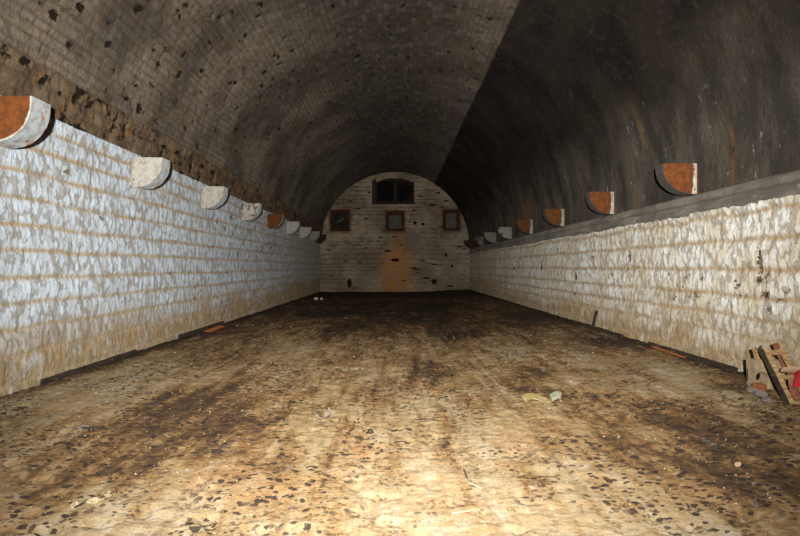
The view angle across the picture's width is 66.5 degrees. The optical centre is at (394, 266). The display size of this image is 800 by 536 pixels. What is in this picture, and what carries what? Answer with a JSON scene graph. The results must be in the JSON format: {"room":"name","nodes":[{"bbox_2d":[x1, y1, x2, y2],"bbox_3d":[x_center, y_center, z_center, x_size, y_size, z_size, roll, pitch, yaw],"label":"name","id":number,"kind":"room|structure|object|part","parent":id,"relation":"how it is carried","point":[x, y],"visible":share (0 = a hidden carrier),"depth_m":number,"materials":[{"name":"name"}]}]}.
{"room":"vaulted cellar","nodes":[
{"label":"vaulted cellar","id":0,"kind":"room"},
{"bbox_2d":[0,95,320,395],"bbox_3d":[-4.694,-0.132,17.625,0.140,3.864,41.250,0,0,0],"label":"wall","id":1,"kind":"structure","parent":0,"point":[95,266],"depth_m":9.95,"materials":[{"name":"brick"}]},
{"bbox_2d":[0,96,50,148],"bbox_3d":[-4.445,-1.685,7.140,0.614,0.534,0.385,0,0,0],"label":"stone corbel","id":2,"kind":"object","parent":1,"relation":"attached to","point":[23,119],"visible":1,"depth_m":6.96,"materials":[{"name":"rusted stone"},{"name":"chipped white paint"}]},
{"bbox_2d":[131,157,169,189],"bbox_3d":[-4.445,-1.685,11.040,0.614,0.534,0.386,0,0,0],"label":"stone corbel","id":3,"kind":"object","parent":1,"relation":"attached to","point":[148,173],"visible":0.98,"depth_m":10.85,"materials":[{"name":"white stone"}]},
{"bbox_2d":[201,186,227,209],"bbox_3d":[-4.445,-1.685,14.940,0.615,0.534,0.386,0,0,0],"label":"stone corbel","id":4,"kind":"object","parent":1,"relation":"attached to","point":[213,197],"visible":0.99,"depth_m":14.75,"materials":[{"name":"white stone"}]},
{"bbox_2d":[241,203,261,220],"bbox_3d":[-4.445,-1.685,18.790,0.614,0.534,0.386,0,0,0],"label":"stone corbel","id":5,"kind":"object","parent":1,"relation":"attached to","point":[250,211],"visible":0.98,"depth_m":18.60,"materials":[{"name":"white stone"}]},
{"bbox_2d":[267,214,283,228],"bbox_3d":[-4.445,-1.685,22.590,0.615,0.536,0.385,0,0,0],"label":"stone corbel","id":6,"kind":"object","parent":1,"relation":"attached to","point":[274,220],"visible":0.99,"depth_m":22.40,"materials":[{"name":"orange stone"}]},
{"bbox_2d":[286,222,299,233],"bbox_3d":[-4.445,-1.685,26.390,0.614,0.535,0.386,0,0,0],"label":"stone corbel","id":7,"kind":"object","parent":1,"relation":"attached to","point":[291,227],"visible":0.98,"depth_m":26.20,"materials":[{"name":"white stone"}]},
{"bbox_2d":[299,227,311,237],"bbox_3d":[-4.445,-1.685,30.090,0.615,0.535,0.384,0,0,0],"label":"stone corbel","id":8,"kind":"object","parent":1,"relation":"attached to","point":[305,232],"visible":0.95,"depth_m":29.90,"materials":[{"name":"white stone"}]},
{"bbox_2d":[309,231,319,240],"bbox_3d":[-4.445,-1.685,33.490,0.614,0.534,0.385,0,0,0],"label":"stone corbel","id":9,"kind":"object","parent":1,"relation":"attached to","point":[314,235],"visible":0.94,"depth_m":33.30,"materials":[{"name":"grey stone"}]},
{"bbox_2d":[316,234,325,242],"bbox_3d":[-4.445,-1.685,36.590,0.615,0.534,0.384,0,0,0],"label":"stone corbel","id":10,"kind":"object","parent":1,"relation":"attached to","point":[322,237],"visible":0.77,"depth_m":36.40,"materials":[{"name":"brown stone"}]},
{"bbox_2d":[320,172,469,291],"bbox_3d":[-0.010,-2.165,38.212,9.540,7.830,0.120,0,0,0],"label":"wall","id":11,"kind":"structure","parent":0,"point":[367,257],"depth_m":38.18,"materials":[{"name":"brick"}]},
{"bbox_2d":[330,210,349,230],"bbox_3d":[-3.438,-2.903,38.394,1.290,1.396,0.612,0,0,0],"label":"window","id":12,"kind":"structure","parent":11,"relation":"in","point":[340,219],"depth_m":38.27,"materials":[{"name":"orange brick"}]},
{"bbox_2d":[372,178,415,204],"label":"window","id":13,"kind":"structure","parent":11,"relation":"in","point":[394,190],"depth_m":38.38,"materials":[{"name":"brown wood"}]},
{"bbox_2d":[372,179,376,204],"bbox_3d":[-1.292,-4.654,37.945,0.076,1.532,0.620,0,0,-24],"label":"shutter","id":14,"kind":"object","parent":13,"relation":"attached to","point":[374,183],"depth_m":37.96,"materials":[{"name":"grey wood"}]},
{"bbox_3d":[-0.606,-4.749,38.380,1.076,1.292,0.012,0,0,0],"label":"glass pane","id":15,"kind":"part","parent":13,"relation":"part of","materials":[{"name":"black glass"}]},
{"bbox_3d":[-0.028,-3.978,38.280,2.671,0.100,0.340,0,0,0],"label":"sill","id":16,"kind":"part","parent":13,"relation":"part of","materials":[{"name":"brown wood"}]},
{"bbox_3d":[0.600,-4.749,38.380,0.976,1.292,0.012,0,0,0],"label":"glass pane","id":17,"kind":"part","parent":13,"relation":"part of","materials":[{"name":"black glass"}]},
{"bbox_2d":[386,211,404,230],"bbox_3d":[0.013,-2.865,38.389,1.227,1.321,0.623,0,0,0],"label":"window","id":18,"kind":"structure","parent":11,"relation":"in","point":[395,220],"depth_m":38.32,"materials":[{"name":"grey glass"}]},
{"bbox_2d":[443,209,459,230],"bbox_3d":[3.532,-2.931,38.387,1.127,1.402,0.625,0,0,0],"label":"window","id":19,"kind":"structure","parent":11,"relation":"in","point":[451,217],"depth_m":38.13,"materials":[{"name":"grey glass"}]},
{"bbox_2d":[0,289,799,535],"bbox_3d":[-0.001,1.482,17.750,9.438,0.228,41.500,0,0,0],"label":"floor","id":20,"kind":"structure","parent":0,"point":[410,320],"depth_m":5.51,"materials":[{"name":"brown soil"}]},
{"bbox_2d":[39,349,135,385],"bbox_3d":[-4.580,1.501,9.325,0.053,0.103,2.865,0,0,0],"label":"wooden board","id":21,"kind":"object","parent":20,"relation":"on","point":[45,381],"visible":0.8,"depth_m":8.97,"materials":[{"name":"brown wood"}]},
{"bbox_2d":[71,491,115,508],"bbox_3d":[-1.968,1.527,4.005,0.093,0.047,0.302,0,0,38],"label":"bark piece","id":22,"kind":"object","parent":20,"relation":"on","point":[75,504],"visible":1,"depth_m":3.98,"materials":[{"name":"brown wood"}]},
{"bbox_2d":[178,321,223,338],"bbox_3d":[-4.570,1.488,14.550,0.059,0.124,3.324,0,0,0],"label":"wooden board","id":23,"kind":"object","parent":20,"relation":"on","point":[189,333],"visible":0.77,"depth_m":14.19,"materials":[{"name":"brown wood"}]},
{"bbox_2d":[205,325,224,331],"bbox_3d":[-4.389,1.502,14.903,0.152,0.040,1.414,0,0,-2],"label":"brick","id":24,"kind":"object","parent":20,"relation":"on","point":[219,326],"visible":1,"depth_m":14.81,"materials":[{"name":"orange brick"}]},
{"bbox_2d":[0,327,797,535],"bbox_3d":[-0.002,1.484,8.698,9.024,0.207,11.019,0,0,0],"label":"crumbs","id":25,"kind":"object","parent":20,"relation":"on","point":[583,327],"visible":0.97,"depth_m":6.18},
{"bbox_2d":[521,391,561,403],"bbox_3d":[1.700,1.489,6.946,0.550,0.090,0.400,0,0,-4],"label":"debris","id":26,"kind":"object","parent":20,"relation":"on","point":[527,396],"visible":1,"depth_m":6.92,"materials":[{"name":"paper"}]},
{"bbox_2d":[591,311,597,328],"bbox_3d":[4.469,1.202,13.678,0.058,0.459,0.208,0,0,-23],"label":"wooden stick","id":27,"kind":"object","parent":20,"relation":"on","point":[596,312],"visible":0.94,"depth_m":13.66,"materials":[{"name":"brown wood"}]},
{"bbox_2d":[571,320,622,336],"bbox_3d":[4.540,1.378,13.896,0.060,0.072,3.404,0,0,0],"label":"wooden board","id":28,"kind":"object","parent":20,"relation":"on","point":[574,321],"visible":0.84,"depth_m":13.40,"materials":[{"name":"brown wood"}]},
{"bbox_2d":[586,331,644,350],"bbox_3d":[4.160,1.402,11.703,0.062,0.050,3.004,0,0,0],"label":"wooden board","id":29,"kind":"object","parent":20,"relation":"on","point":[595,334],"visible":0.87,"depth_m":11.45,"materials":[{"name":"brown wood"}]},
{"bbox_2d":[651,346,685,357],"bbox_3d":[4.405,1.367,9.852,0.078,0.040,1.110,0,0,0],"label":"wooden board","id":30,"kind":"object","parent":20,"relation":"on","point":[651,346],"visible":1,"depth_m":9.75,"materials":[{"name":"brown wood"}]},
{"bbox_2d":[647,342,738,372],"bbox_3d":[4.530,1.372,9.501,0.078,0.091,2.810,0,0,0],"label":"wooden board","id":31,"kind":"object","parent":20,"relation":"on","point":[687,355],"visible":0.81,"depth_m":9.03,"materials":[{"name":"brown wood"}]},
{"bbox_2d":[734,462,740,466],"bbox_3d":[2.552,1.469,4.539,0.045,0.043,0.044,0,0,0],"label":"fragment","id":32,"kind":"object","parent":20,"relation":"on","point":[737,464],"visible":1,"depth_m":4.53,"materials":[{"name":"beige stone"}]},
{"bbox_2d":[746,386,757,392],"bbox_3d":[4.021,1.384,6.873,0.102,0.076,0.134,0,0,13],"label":"rubble stone","id":33,"kind":"object","parent":20,"relation":"on","point":[750,389],"visible":0.84,"depth_m":6.83,"materials":[{"name":"grey stone"}]},
{"bbox_2d":[752,382,766,390],"bbox_3d":[4.100,1.346,6.860,0.095,0.081,0.124,0,0,-20],"label":"brick","id":34,"kind":"object","parent":20,"relation":"on","point":[760,386],"visible":0.77,"depth_m":6.82,"materials":[{"name":"orange brick"}]},
{"bbox_2d":[754,390,767,396],"bbox_3d":[4.003,1.387,6.670,0.136,0.091,0.156,0,0,31],"label":"rubble stone","id":35,"kind":"object","parent":20,"relation":"on","point":[760,393],"visible":0.95,"depth_m":6.62,"materials":[{"name":"grey stone"}]},
{"bbox_2d":[746,358,785,388],"bbox_3d":[4.332,1.245,7.131,0.320,0.346,0.262,0,0,8],"label":"block","id":36,"kind":"object","parent":20,"relation":"on","point":[757,370],"visible":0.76,"depth_m":7.04,"materials":[{"name":"beige stone"}]},
{"bbox_2d":[752,348,759,358],"bbox_3d":[4.216,1.027,7.121,0.123,0.167,0.056,0,0,-30],"label":"wood splinter","id":37,"kind":"object","parent":36,"relation":"on","point":[755,352],"visible":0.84,"depth_m":7.10,"materials":[{"name":"brown wood"}]},
{"bbox_2d":[761,397,773,402],"bbox_3d":[3.932,1.408,6.422,0.111,0.067,0.126,0,0,-1],"label":"rubble stone","id":38,"kind":"object","parent":20,"relation":"on","point":[766,399],"visible":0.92,"depth_m":6.39,"materials":[{"name":"grey stone"}]},
{"bbox_2d":[758,345,799,404],"bbox_3d":[4.177,1.163,6.532,0.274,0.592,0.562,0,0,0],"label":"wooden pallet","id":39,"kind":"object","parent":20,"relation":"on","point":[766,354],"visible":0.84,"depth_m":6.54,"materials":[{"name":"brown wood"}]},
{"bbox_3d":[4.095,1.175,6.520,0.065,0.548,0.529,0,0,1],"label":"rail","id":40,"kind":"part","parent":39,"relation":"part of","materials":[{"name":"brown wood"}]},
{"bbox_3d":[4.270,1.175,6.520,0.030,0.550,0.525,0,0,1],"label":"rail","id":41,"kind":"part","parent":39,"relation":"part of","materials":[{"name":"brown wood"}]},
{"bbox_2d":[793,370,799,387],"bbox_3d":[4.325,1.192,6.393,0.260,0.229,0.076,0,0,0],"label":"cloth","id":42,"kind":"object","parent":39,"relation":"hanging from","point":[797,374],"visible":1,"depth_m":6.40,"materials":[{"name":"red fabric"}]},
{"bbox_2d":[772,343,786,374],"bbox_3d":[4.399,1.142,6.860,0.069,0.550,0.324,0,0,-16],"label":"wooden board","id":43,"kind":"object","parent":20,"relation":"on","point":[776,346],"visible":0.3,"depth_m":6.91,"materials":[{"name":"red wood"}]},
{"bbox_2d":[782,348,794,366],"bbox_3d":[4.440,1.172,6.790,0.075,0.500,0.406,0,0,-6],"label":"wooden board","id":44,"kind":"object","parent":20,"relation":"on","point":[786,354],"visible":0.26,"depth_m":6.88,"materials":[{"name":"brown wood"}]},
{"bbox_2d":[787,372,799,399],"bbox_3d":[4.288,1.273,6.539,0.106,0.302,0.110,0,0,-27],"label":"wooden post","id":45,"kind":"object","parent":20,"relation":"on","point":[795,393],"visible":0.55,"depth_m":6.51,"materials":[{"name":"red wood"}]},
{"bbox_2d":[780,367,799,371],"bbox_3d":[4.368,1.086,6.490,0.481,0.082,0.094,0,0,7],"label":"wooden board","id":46,"kind":"object","parent":45,"relation":"on","point":[784,369],"visible":1,"depth_m":6.48,"materials":[{"name":"beige wood"}]},
{"bbox_2d":[0,0,799,248],"bbox_3d":[0.009,-3.569,17.625,9.305,4.882,41.250,0,0,0],"label":"ceiling","id":47,"kind":"structure","parent":0,"point":[515,110],"depth_m":12.80,"materials":[{"name":"brick"}]},
{"bbox_2d":[469,195,799,385],"bbox_3d":[4.689,0.436,17.625,0.134,2.727,41.250,0,0,0],"label":"wall","id":48,"kind":"structure","parent":0,"point":[721,284],"depth_m":9.96,"materials":[{"name":"brick"}]},
{"bbox_2d":[464,240,472,247],"bbox_3d":[4.430,-1.355,36.335,0.646,0.475,0.275,0,0,0],"label":"stone corbel","id":49,"kind":"object","parent":48,"relation":"attached to","point":[468,243],"visible":0.94,"depth_m":36.20,"materials":[{"name":"brown stone"}]},
{"bbox_2d":[473,237,483,245],"bbox_3d":[4.430,-1.355,32.035,0.646,0.475,0.275,0,0,0],"label":"stone corbel","id":50,"kind":"object","parent":48,"relation":"attached to","point":[478,240],"visible":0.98,"depth_m":31.90,"materials":[{"name":"grey stone"}]},
{"bbox_2d":[483,232,496,242],"bbox_3d":[4.430,-1.355,28.235,0.645,0.474,0.275,0,0,0],"label":"stone corbel","id":51,"kind":"object","parent":48,"relation":"attached to","point":[490,237],"visible":0.94,"depth_m":28.10,"materials":[{"name":"grey stone"}]},
{"bbox_2d":[497,227,512,238],"bbox_3d":[4.431,-1.356,24.435,0.644,0.474,0.275,0,0,0],"label":"stone corbel","id":52,"kind":"object","parent":48,"relation":"attached to","point":[505,232],"visible":0.98,"depth_m":24.30,"materials":[{"name":"white stone"}]},
{"bbox_2d":[516,220,534,233],"bbox_3d":[4.430,-1.355,20.635,0.644,0.475,0.275,0,0,0],"label":"stone corbel","id":53,"kind":"object","parent":48,"relation":"attached to","point":[525,226],"visible":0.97,"depth_m":20.50,"materials":[{"name":"orange stone"}]},
{"bbox_2d":[543,209,564,226],"bbox_3d":[4.430,-1.355,16.835,0.644,0.474,0.276,0,0,0],"label":"stone corbel","id":54,"kind":"object","parent":48,"relation":"attached to","point":[555,217],"visible":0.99,"depth_m":16.70,"materials":[{"name":"orange stone"}]},
{"bbox_2d":[585,192,616,214],"bbox_3d":[4.430,-1.355,13.035,0.645,0.474,0.275,0,0,0],"label":"stone corbel","id":55,"kind":"object","parent":48,"relation":"attached to","point":[603,203],"visible":0.94,"depth_m":12.90,"materials":[{"name":"orange stone"}]},
{"bbox_2d":[469,169,799,253],"bbox_3d":[4.686,-1.020,17.625,0.099,0.438,41.250,0,0,0],"label":"trim","id":56,"kind":"structure","parent":48,"relation":"attached to","point":[781,185],"depth_m":9.87,"materials":[{"name":"grey stone"}]},
{"bbox_2d":[655,163,699,195],"bbox_3d":[4.430,-1.356,9.495,0.645,0.475,0.274,0,0,0],"label":"stone corbel","id":57,"kind":"object","parent":48,"relation":"attached to","point":[681,179],"visible":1,"depth_m":9.36,"materials":[{"name":"orange stone"}]}
]}

